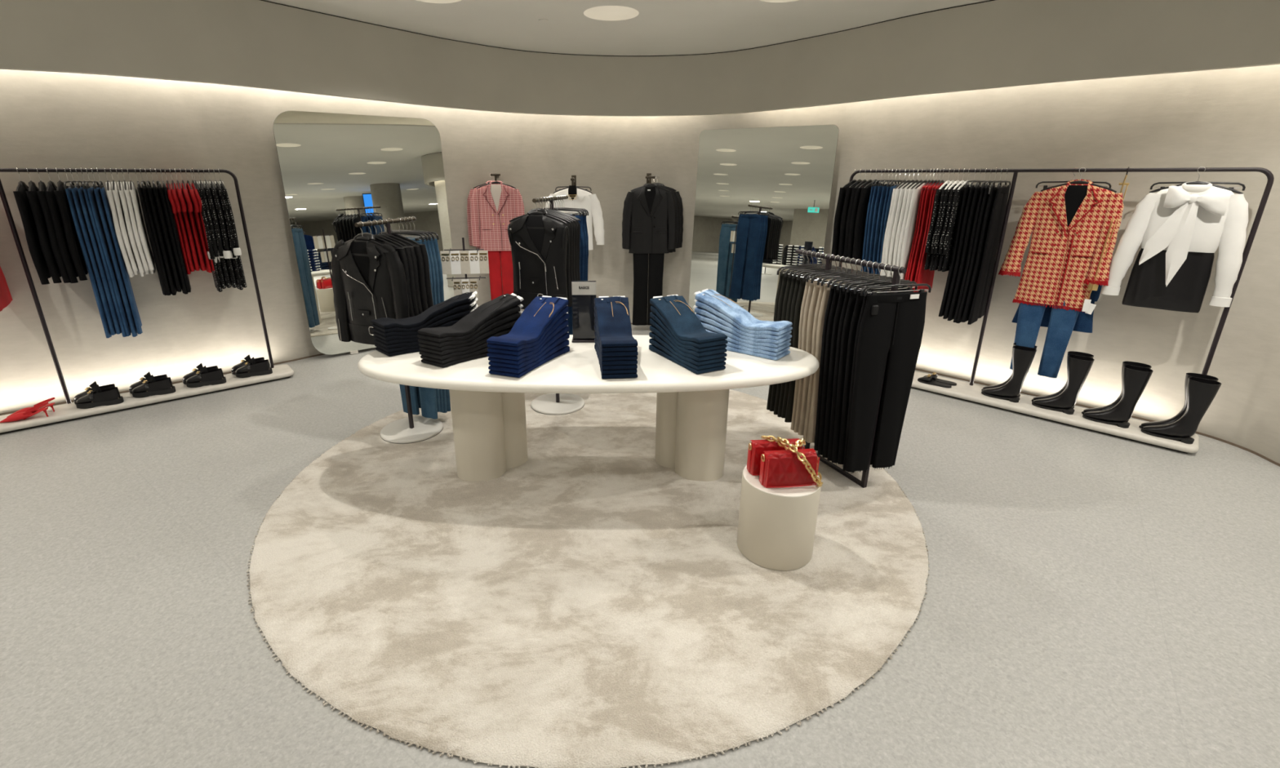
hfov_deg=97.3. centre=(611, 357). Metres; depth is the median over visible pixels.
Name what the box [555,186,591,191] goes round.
clothes hanger
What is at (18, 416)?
shoe
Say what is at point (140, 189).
skirt
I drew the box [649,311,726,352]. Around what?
jeans
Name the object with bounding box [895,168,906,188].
clothes hanger
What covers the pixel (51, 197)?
jacket
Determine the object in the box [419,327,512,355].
jeans
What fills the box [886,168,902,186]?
clothes hanger
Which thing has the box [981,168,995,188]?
clothes hanger
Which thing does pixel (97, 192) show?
jeans
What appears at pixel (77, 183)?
clothes hanger
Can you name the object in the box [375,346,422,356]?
jeans
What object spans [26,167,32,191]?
clothes hanger
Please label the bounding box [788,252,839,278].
clothes hanger
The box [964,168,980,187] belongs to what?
clothes hanger
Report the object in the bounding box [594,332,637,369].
jeans
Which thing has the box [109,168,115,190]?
clothes hanger
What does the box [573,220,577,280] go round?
vest
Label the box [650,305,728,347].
jeans
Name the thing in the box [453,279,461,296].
card
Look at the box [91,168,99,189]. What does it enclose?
clothes hanger
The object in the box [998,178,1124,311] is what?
jacket
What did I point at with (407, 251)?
jacket
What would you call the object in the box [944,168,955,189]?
clothes hanger
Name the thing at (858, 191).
jacket
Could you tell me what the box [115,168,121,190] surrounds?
clothes hanger
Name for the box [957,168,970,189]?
clothes hanger
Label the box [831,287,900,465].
trousers
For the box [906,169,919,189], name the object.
clothes hanger
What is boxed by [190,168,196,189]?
clothes hanger
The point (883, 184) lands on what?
clothes hanger
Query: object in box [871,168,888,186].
clothes hanger
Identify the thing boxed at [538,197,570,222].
clothes hanger
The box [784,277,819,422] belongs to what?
trousers
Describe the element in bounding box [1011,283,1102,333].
skirt
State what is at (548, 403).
display rack
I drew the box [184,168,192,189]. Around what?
clothes hanger
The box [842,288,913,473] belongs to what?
trousers
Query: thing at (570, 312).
jeans
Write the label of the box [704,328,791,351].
jeans
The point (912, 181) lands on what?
clothes hanger
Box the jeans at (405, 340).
[373,335,419,344]
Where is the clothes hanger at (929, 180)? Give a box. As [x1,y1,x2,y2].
[921,168,931,190]
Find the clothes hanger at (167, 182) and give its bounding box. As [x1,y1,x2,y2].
[164,168,169,190]
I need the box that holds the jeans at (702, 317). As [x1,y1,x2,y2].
[694,312,791,343]
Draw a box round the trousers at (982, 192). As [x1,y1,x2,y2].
[952,186,990,322]
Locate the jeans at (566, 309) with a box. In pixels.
[487,305,568,351]
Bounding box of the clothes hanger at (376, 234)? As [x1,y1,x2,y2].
[373,220,404,247]
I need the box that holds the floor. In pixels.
[0,324,1279,767]
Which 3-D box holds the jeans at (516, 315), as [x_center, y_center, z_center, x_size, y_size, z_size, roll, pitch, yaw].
[-0.740,-0.164,3.009,0.573,0.121,0.211,-14,23,-38]
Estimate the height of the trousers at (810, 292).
0.906 m
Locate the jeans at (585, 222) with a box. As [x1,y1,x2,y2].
[584,215,588,280]
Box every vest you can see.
[562,219,572,306]
[568,222,573,302]
[571,222,575,280]
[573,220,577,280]
[576,220,580,280]
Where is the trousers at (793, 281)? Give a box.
[777,275,814,417]
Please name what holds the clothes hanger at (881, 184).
hanging from the rail at (1268, 173)
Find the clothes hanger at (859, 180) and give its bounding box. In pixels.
[848,168,862,187]
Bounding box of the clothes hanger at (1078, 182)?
[1040,167,1116,192]
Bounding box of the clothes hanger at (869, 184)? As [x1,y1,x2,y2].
[864,168,881,187]
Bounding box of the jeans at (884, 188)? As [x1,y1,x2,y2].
[871,185,897,273]
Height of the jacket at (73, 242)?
0.641 m
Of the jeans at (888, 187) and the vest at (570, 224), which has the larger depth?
the jeans at (888, 187)
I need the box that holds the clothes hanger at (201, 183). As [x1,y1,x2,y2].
[197,168,203,190]
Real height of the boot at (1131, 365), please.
0.409 m
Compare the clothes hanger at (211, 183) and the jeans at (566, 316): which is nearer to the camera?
the jeans at (566, 316)
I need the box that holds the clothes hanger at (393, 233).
[388,218,420,244]
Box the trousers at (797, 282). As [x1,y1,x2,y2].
[781,275,822,417]
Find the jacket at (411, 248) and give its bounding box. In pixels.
[401,244,422,314]
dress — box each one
[0,266,12,311]
[194,181,222,292]
[198,181,226,288]
[203,181,231,288]
[208,181,236,288]
[213,181,243,289]
[218,181,247,288]
[904,182,928,279]
[906,182,932,284]
[909,182,935,288]
[913,182,938,292]
[915,182,944,292]
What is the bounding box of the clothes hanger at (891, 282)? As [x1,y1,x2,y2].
[860,265,917,296]
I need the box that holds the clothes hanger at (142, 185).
[139,168,146,187]
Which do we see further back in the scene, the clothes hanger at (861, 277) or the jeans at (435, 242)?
the jeans at (435, 242)
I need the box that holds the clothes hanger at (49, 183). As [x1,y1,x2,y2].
[45,167,57,191]
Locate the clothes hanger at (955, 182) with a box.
[947,168,959,189]
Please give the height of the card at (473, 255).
0.155 m
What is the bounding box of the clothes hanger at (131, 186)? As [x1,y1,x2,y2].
[126,168,132,190]
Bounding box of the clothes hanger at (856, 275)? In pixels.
[826,258,880,287]
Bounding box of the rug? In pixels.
[246,389,930,767]
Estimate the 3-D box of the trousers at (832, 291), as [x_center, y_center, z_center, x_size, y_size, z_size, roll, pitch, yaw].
[1.296,0.071,3.137,0.363,0.967,0.042,-8,19,-22]
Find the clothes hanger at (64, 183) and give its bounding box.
[63,168,75,189]
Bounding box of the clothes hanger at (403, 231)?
[382,217,427,240]
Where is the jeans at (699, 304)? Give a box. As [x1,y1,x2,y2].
[693,299,792,335]
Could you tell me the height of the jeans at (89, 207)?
1.029 m
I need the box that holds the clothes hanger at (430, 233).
[392,216,435,239]
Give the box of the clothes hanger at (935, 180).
[927,168,937,190]
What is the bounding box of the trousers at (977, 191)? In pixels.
[946,186,981,320]
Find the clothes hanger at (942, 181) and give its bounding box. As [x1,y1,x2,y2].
[934,168,944,190]
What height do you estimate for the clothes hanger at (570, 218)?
0.157 m
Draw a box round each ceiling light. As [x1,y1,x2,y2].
[416,0,461,3]
[583,5,639,20]
[760,0,799,2]
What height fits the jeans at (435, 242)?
1.180 m
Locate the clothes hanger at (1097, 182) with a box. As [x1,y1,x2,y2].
[1035,167,1111,189]
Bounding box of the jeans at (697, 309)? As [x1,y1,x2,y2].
[693,305,791,339]
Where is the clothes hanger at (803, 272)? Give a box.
[796,253,849,279]
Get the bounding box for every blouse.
[165,183,191,274]
[170,182,195,271]
[176,182,199,271]
[181,182,205,271]
[186,183,212,272]
[191,182,214,271]
[924,181,950,270]
[929,181,955,271]
[933,181,959,270]
[937,181,964,271]
[941,182,970,271]
[1100,181,1248,306]
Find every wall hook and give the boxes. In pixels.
[490,173,500,181]
[570,175,576,185]
[645,173,655,183]
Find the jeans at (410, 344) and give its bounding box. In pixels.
[373,339,420,348]
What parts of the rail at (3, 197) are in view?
post, rail, post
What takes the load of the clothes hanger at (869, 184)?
hanging from the rail at (1268, 173)
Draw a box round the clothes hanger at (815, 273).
[806,255,859,282]
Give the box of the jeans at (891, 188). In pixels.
[878,186,896,274]
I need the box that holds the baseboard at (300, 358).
[0,323,1279,466]
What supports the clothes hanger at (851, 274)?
hanging from the rack at (895, 279)
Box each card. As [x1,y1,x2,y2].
[440,251,451,274]
[449,250,461,274]
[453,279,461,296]
[459,250,471,274]
[461,279,470,293]
[468,250,479,274]
[469,279,478,297]
[478,250,488,273]
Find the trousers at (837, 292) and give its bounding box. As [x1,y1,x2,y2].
[817,284,877,456]
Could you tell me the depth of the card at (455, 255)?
3.77 m
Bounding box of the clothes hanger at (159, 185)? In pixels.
[155,168,161,187]
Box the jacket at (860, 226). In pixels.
[852,182,879,260]
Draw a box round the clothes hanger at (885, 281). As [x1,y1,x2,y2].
[853,263,912,293]
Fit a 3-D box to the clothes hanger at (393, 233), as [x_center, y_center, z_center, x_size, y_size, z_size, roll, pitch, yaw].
[-1.329,-0.759,3.410,0.404,0.157,0.012,7,19,19]
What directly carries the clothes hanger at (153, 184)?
hanging from the rail at (3, 197)
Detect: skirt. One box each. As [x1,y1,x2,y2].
[137,186,167,295]
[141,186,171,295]
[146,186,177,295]
[152,186,181,292]
[156,186,187,294]
[162,186,191,292]
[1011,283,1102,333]
[1121,248,1214,312]
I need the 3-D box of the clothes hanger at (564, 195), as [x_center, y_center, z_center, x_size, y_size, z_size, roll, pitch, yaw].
[-0.335,-1.072,3.995,0.371,0.153,0.016,6,19,17]
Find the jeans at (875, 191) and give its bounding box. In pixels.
[863,186,878,272]
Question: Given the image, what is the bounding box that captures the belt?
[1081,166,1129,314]
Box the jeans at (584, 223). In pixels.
[570,214,586,280]
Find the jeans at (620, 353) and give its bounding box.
[594,311,638,356]
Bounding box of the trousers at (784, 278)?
[769,273,804,411]
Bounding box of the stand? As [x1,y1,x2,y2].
[444,237,485,280]
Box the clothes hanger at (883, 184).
[882,168,899,186]
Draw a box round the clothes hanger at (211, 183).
[208,168,215,190]
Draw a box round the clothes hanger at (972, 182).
[969,168,985,187]
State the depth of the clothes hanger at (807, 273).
3.11 m
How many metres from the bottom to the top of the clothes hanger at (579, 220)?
0.160 m
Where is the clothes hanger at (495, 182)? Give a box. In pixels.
[476,181,515,189]
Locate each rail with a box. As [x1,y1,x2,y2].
[0,168,274,404]
[839,167,1274,385]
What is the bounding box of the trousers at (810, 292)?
[793,280,829,432]
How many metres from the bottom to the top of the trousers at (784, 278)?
0.874 m
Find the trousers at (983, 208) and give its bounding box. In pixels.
[955,187,989,323]
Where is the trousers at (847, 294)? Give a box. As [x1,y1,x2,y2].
[827,288,874,461]
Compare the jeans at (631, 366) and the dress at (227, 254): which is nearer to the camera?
the jeans at (631, 366)
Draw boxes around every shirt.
[545,188,604,249]
[880,182,903,275]
[883,182,907,275]
[886,182,912,276]
[891,182,916,277]
[896,182,920,266]
[899,182,925,279]
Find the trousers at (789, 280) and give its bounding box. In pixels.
[773,275,793,414]
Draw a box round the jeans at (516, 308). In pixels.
[417,304,523,342]
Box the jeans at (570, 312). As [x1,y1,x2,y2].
[567,216,581,334]
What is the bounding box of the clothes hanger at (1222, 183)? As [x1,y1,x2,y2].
[1150,181,1245,191]
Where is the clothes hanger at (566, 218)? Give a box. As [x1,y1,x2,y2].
[541,196,573,222]
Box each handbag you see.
[746,435,805,475]
[759,436,822,488]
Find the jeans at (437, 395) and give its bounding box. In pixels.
[411,239,440,412]
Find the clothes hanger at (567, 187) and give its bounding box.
[553,186,591,193]
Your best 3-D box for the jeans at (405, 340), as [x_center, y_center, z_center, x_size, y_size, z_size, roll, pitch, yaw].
[-1.023,-0.152,3.160,0.583,0.085,0.216,-7,19,-20]
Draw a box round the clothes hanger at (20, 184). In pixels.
[16,167,28,191]
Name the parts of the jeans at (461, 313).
folded leg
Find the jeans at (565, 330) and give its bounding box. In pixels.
[488,325,568,364]
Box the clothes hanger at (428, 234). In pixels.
[403,217,431,240]
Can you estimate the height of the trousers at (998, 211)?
0.972 m
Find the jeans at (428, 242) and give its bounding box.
[423,239,444,412]
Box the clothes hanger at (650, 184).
[630,175,669,191]
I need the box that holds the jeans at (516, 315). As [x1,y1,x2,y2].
[417,310,522,346]
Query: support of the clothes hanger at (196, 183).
hanging from the rail at (3, 197)
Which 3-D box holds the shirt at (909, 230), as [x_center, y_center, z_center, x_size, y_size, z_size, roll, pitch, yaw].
[2.454,-1.001,4.514,0.489,0.758,0.040,-16,24,-41]
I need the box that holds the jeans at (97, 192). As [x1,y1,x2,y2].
[93,187,137,337]
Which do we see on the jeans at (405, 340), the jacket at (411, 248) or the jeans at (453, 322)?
the jeans at (453, 322)
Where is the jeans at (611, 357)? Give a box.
[594,318,637,360]
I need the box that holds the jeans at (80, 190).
[76,186,121,334]
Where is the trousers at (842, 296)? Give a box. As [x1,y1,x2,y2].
[822,287,862,460]
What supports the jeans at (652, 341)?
on the jeans at (652, 348)
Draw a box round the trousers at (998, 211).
[967,186,1009,324]
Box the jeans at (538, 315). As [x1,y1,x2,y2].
[486,295,568,346]
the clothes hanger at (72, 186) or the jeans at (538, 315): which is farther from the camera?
the clothes hanger at (72, 186)
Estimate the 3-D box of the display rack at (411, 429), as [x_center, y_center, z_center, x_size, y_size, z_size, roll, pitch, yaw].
[-1.340,-0.164,3.575,0.401,1.382,0.401,-5,18,-14]
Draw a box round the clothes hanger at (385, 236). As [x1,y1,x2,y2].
[377,219,407,246]
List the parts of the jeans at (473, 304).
folded leg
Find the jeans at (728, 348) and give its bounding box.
[724,345,790,360]
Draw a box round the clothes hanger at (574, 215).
[545,195,581,217]
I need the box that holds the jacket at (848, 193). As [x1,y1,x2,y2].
[837,182,860,257]
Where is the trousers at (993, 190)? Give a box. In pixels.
[961,186,1003,322]
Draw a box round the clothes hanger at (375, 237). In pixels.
[368,220,399,248]
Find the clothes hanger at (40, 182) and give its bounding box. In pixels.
[36,167,42,191]
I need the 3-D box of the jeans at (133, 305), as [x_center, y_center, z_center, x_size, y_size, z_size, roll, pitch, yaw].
[-3.578,-0.704,4.109,0.037,1.023,0.431,-14,23,-37]
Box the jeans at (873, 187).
[861,186,874,271]
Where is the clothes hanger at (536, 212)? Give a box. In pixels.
[509,197,566,223]
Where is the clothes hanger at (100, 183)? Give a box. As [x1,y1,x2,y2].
[96,168,103,188]
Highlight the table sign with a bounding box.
[571,280,595,342]
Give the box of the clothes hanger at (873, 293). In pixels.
[863,266,931,296]
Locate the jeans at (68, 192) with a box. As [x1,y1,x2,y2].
[65,187,111,337]
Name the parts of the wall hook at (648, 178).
wall plate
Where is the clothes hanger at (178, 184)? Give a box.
[174,168,180,189]
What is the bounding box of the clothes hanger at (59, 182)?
[55,167,62,191]
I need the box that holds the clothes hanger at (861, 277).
[831,259,886,288]
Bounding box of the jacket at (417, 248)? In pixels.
[391,237,428,311]
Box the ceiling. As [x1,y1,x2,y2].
[265,0,989,55]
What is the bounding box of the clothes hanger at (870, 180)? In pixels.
[858,168,872,187]
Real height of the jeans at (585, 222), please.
1.152 m
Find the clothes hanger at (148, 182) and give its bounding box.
[144,168,151,187]
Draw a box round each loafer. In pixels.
[73,381,115,404]
[75,384,124,408]
[128,372,167,394]
[132,374,175,397]
[182,363,217,384]
[186,365,226,387]
[231,355,264,374]
[235,356,272,377]
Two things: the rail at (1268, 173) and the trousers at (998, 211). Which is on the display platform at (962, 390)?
the rail at (1268, 173)
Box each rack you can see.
[354,217,443,444]
[530,195,584,414]
[795,248,906,488]
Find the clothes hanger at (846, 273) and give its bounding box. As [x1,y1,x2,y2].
[817,257,869,284]
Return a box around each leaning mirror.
[272,111,455,355]
[688,124,839,321]
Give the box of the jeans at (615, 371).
[594,337,637,373]
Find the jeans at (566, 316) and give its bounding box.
[487,311,568,355]
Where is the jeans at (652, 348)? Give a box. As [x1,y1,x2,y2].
[648,344,725,373]
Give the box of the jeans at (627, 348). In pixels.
[594,305,637,351]
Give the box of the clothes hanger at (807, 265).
[779,250,825,275]
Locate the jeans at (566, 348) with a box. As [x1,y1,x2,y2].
[488,345,569,377]
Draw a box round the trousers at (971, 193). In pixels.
[942,186,975,319]
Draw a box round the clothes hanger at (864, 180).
[854,168,866,187]
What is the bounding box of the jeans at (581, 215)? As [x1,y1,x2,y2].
[581,215,585,280]
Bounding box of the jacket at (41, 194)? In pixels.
[36,182,70,283]
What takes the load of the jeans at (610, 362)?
on the jeans at (631, 366)
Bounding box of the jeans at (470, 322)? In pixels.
[417,293,523,337]
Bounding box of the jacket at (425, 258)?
[397,236,433,307]
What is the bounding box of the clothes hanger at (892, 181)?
[889,168,902,186]
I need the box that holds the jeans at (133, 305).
[99,186,142,334]
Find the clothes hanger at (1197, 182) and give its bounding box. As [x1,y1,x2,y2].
[1149,166,1243,194]
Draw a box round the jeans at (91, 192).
[86,187,131,336]
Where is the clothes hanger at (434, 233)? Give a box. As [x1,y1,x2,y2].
[399,216,439,239]
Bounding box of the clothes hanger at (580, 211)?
[553,195,583,216]
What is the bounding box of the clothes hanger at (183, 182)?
[179,168,186,189]
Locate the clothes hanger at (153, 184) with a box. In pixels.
[149,168,155,187]
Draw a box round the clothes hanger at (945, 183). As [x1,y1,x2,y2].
[938,168,951,189]
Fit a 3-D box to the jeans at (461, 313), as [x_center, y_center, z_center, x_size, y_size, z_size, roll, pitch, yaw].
[-1.027,-0.206,3.140,0.582,0.121,0.216,-7,19,-21]
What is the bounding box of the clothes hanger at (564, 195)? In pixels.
[555,195,588,215]
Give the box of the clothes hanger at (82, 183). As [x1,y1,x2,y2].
[80,168,88,188]
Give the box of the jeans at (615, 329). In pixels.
[594,296,637,346]
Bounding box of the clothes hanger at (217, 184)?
[213,168,222,190]
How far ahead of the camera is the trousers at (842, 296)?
2.99 m
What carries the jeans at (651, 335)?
on the jeans at (652, 341)
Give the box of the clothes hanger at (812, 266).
[784,251,834,276]
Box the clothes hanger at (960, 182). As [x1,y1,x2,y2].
[953,168,964,189]
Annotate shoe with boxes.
[0,402,48,422]
[6,397,55,417]
[917,373,951,387]
[923,372,956,386]
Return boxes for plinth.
[737,465,821,570]
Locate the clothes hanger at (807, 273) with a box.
[803,254,853,281]
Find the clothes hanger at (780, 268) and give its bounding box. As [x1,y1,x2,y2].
[776,249,825,275]
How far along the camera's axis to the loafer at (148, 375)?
4.31 m
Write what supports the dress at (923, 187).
hanging from the clothes hanger at (929, 180)
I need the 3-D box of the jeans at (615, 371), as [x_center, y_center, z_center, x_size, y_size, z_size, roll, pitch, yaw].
[0.019,-0.019,2.936,0.190,0.050,0.525,-1,18,-5]
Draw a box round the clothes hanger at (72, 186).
[69,167,79,188]
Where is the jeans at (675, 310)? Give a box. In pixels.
[649,294,727,343]
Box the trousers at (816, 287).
[798,280,841,435]
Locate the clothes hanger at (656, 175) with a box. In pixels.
[655,175,676,191]
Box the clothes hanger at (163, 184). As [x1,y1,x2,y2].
[160,168,165,187]
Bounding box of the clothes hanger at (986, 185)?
[985,168,1001,188]
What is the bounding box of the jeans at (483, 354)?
[421,351,488,368]
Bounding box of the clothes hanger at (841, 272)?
[810,256,865,283]
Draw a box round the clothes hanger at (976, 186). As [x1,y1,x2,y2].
[974,168,991,187]
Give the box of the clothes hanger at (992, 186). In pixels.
[990,168,1006,188]
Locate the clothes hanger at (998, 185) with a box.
[996,168,1010,188]
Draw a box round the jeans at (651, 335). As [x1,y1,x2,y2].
[648,332,726,365]
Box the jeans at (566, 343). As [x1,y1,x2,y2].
[488,338,568,373]
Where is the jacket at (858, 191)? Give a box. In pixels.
[846,182,871,263]
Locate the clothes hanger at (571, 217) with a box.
[546,196,577,221]
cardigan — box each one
[105,182,133,277]
[111,182,138,275]
[116,182,145,276]
[122,182,150,274]
[128,181,155,274]
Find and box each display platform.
[0,364,293,434]
[911,371,1199,453]
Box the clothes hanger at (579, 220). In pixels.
[549,195,580,221]
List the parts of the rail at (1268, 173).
post, rail, post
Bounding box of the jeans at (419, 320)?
[370,291,477,328]
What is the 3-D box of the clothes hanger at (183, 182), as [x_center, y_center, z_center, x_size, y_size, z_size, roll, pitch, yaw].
[-3.208,-1.330,4.208,0.012,0.156,0.344,-14,22,-36]
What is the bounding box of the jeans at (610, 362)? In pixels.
[594,324,637,364]
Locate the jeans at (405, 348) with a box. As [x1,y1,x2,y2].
[374,343,421,352]
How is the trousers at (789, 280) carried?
hanging from the clothes hanger at (812, 266)
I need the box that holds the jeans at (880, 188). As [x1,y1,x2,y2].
[867,185,887,273]
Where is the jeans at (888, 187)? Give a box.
[875,186,890,274]
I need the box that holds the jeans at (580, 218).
[575,215,583,280]
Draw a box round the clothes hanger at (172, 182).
[168,168,174,189]
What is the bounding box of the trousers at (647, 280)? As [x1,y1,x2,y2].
[632,253,664,325]
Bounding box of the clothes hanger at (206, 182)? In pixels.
[202,168,208,190]
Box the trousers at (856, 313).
[837,288,906,466]
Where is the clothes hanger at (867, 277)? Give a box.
[836,261,891,289]
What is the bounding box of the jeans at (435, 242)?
[431,238,450,411]
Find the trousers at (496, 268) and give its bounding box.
[488,250,513,300]
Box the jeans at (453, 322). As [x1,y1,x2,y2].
[372,316,463,340]
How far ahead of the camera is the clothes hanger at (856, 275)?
2.95 m
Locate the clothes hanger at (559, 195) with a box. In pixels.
[542,195,585,216]
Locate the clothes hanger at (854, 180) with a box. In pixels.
[842,168,857,187]
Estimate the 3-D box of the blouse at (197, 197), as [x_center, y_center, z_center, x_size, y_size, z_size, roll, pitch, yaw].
[-3.160,-1.012,4.352,0.039,0.639,0.463,-14,23,-37]
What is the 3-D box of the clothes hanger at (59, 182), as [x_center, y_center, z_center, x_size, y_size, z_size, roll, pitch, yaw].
[-3.742,-1.204,3.815,0.013,0.155,0.404,-13,22,-34]
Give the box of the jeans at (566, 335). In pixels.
[488,332,569,368]
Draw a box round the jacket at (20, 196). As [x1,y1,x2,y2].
[13,182,51,284]
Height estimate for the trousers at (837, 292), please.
0.979 m
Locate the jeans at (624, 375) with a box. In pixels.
[594,344,637,378]
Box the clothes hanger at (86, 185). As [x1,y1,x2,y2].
[85,167,95,188]
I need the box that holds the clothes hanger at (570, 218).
[543,196,575,222]
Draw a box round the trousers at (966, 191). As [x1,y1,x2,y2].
[938,186,975,316]
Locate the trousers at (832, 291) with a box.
[813,284,859,450]
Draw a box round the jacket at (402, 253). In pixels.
[374,239,414,316]
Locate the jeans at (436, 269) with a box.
[407,237,447,413]
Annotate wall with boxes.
[0,64,1279,463]
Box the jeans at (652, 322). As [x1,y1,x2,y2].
[649,318,726,356]
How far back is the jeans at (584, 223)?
3.98 m
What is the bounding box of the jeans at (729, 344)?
[725,341,789,355]
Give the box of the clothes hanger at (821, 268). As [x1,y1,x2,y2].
[792,253,844,279]
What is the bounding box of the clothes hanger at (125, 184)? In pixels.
[121,168,126,190]
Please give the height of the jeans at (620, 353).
0.121 m
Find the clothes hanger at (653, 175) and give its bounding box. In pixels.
[653,175,673,191]
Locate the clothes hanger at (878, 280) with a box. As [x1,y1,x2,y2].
[846,262,904,292]
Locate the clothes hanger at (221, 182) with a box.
[217,168,226,190]
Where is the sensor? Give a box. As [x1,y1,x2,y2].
[537,18,548,22]
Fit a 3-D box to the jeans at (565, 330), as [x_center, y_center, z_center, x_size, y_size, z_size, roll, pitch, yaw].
[-0.408,-0.077,2.926,0.208,0.085,0.529,7,19,20]
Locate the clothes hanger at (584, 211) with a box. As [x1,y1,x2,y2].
[560,195,586,215]
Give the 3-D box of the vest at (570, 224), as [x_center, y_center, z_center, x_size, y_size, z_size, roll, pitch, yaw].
[-0.440,-0.651,3.747,0.400,0.590,0.050,5,19,14]
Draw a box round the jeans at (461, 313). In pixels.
[372,303,478,336]
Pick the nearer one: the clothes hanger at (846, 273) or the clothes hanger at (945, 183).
the clothes hanger at (846, 273)
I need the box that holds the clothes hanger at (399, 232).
[378,217,424,241]
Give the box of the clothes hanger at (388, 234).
[383,218,413,245]
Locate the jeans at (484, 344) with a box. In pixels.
[419,342,488,359]
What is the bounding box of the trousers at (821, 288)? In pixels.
[803,282,839,441]
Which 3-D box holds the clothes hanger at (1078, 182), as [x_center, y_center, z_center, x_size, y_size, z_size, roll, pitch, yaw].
[3.112,-1.176,3.734,0.013,0.158,0.404,-16,24,-41]
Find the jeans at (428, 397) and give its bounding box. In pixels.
[399,240,437,418]
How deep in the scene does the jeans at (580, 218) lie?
3.93 m
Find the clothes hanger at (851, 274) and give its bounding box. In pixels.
[821,257,875,285]
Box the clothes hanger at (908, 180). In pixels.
[897,168,910,188]
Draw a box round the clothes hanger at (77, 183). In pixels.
[75,167,82,188]
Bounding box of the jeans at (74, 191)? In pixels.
[71,186,116,335]
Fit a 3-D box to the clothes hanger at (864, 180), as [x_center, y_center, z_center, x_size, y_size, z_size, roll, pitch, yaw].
[2.122,-1.490,4.703,0.012,0.156,0.404,16,24,40]
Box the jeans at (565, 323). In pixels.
[487,319,568,359]
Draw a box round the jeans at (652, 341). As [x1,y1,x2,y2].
[648,338,725,369]
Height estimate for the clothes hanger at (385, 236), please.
0.160 m
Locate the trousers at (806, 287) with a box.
[791,278,830,430]
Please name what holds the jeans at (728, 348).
on the display table
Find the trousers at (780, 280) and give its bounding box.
[766,271,801,409]
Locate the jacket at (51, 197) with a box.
[44,182,78,283]
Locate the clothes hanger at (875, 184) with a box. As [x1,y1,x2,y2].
[874,168,893,186]
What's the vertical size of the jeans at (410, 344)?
0.068 m
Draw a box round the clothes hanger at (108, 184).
[103,168,109,191]
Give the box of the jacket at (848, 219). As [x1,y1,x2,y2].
[843,182,865,257]
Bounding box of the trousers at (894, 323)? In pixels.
[845,291,927,474]
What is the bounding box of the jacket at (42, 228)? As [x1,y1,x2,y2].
[26,182,62,283]
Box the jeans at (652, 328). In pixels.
[649,325,726,361]
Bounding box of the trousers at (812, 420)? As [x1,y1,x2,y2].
[806,283,845,443]
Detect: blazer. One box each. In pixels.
[466,180,493,248]
[470,180,524,250]
[622,182,676,253]
[630,182,679,253]
[656,182,683,252]
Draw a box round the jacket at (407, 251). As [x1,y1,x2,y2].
[381,238,418,315]
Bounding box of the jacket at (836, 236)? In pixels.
[831,182,854,261]
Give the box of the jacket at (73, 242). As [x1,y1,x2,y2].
[53,182,88,280]
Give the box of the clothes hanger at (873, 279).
[842,262,891,291]
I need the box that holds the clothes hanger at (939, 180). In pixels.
[932,168,941,189]
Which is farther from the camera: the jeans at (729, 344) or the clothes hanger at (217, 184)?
the clothes hanger at (217, 184)
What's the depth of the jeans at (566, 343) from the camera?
2.79 m
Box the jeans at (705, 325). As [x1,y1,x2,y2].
[699,320,791,347]
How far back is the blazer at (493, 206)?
5.87 m
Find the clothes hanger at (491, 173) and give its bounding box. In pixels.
[472,173,493,188]
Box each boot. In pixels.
[981,342,1036,397]
[981,346,1036,402]
[1031,351,1093,408]
[1031,355,1094,414]
[1081,361,1151,422]
[1082,364,1153,428]
[1138,373,1218,437]
[1141,377,1222,444]
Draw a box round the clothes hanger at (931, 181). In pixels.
[924,168,934,190]
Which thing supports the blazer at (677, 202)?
hanging from the clothes hanger at (653, 175)
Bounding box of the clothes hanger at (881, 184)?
[878,168,896,186]
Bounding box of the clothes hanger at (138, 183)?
[134,168,141,187]
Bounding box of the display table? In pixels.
[357,334,819,481]
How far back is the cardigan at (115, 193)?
3.94 m
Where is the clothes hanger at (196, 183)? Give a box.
[192,168,199,191]
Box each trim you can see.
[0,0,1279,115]
[260,0,995,56]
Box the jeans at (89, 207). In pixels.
[83,188,125,337]
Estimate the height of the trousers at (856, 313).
0.963 m
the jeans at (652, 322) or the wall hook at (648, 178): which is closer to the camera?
the jeans at (652, 322)
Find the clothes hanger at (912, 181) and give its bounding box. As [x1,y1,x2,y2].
[902,169,915,188]
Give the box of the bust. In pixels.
[568,185,577,196]
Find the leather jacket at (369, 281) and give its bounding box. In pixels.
[330,232,409,345]
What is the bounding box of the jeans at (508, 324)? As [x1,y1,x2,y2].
[418,318,518,351]
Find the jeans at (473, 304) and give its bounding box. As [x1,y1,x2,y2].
[371,297,478,332]
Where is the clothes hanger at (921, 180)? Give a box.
[911,168,924,189]
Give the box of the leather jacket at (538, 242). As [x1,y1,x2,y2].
[507,208,568,309]
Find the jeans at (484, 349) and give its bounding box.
[420,346,488,363]
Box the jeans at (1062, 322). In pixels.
[1009,301,1079,377]
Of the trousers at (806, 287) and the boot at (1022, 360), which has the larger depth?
the boot at (1022, 360)
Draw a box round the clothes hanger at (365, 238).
[342,221,383,246]
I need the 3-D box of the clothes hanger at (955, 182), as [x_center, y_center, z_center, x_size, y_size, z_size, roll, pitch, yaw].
[2.614,-1.339,4.241,0.404,0.159,0.013,-17,25,-42]
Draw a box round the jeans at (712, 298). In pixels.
[693,288,792,331]
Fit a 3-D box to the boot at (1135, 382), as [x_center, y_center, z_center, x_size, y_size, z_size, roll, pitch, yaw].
[3.349,0.253,3.731,0.274,0.405,0.116,16,24,41]
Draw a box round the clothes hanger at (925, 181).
[914,168,928,189]

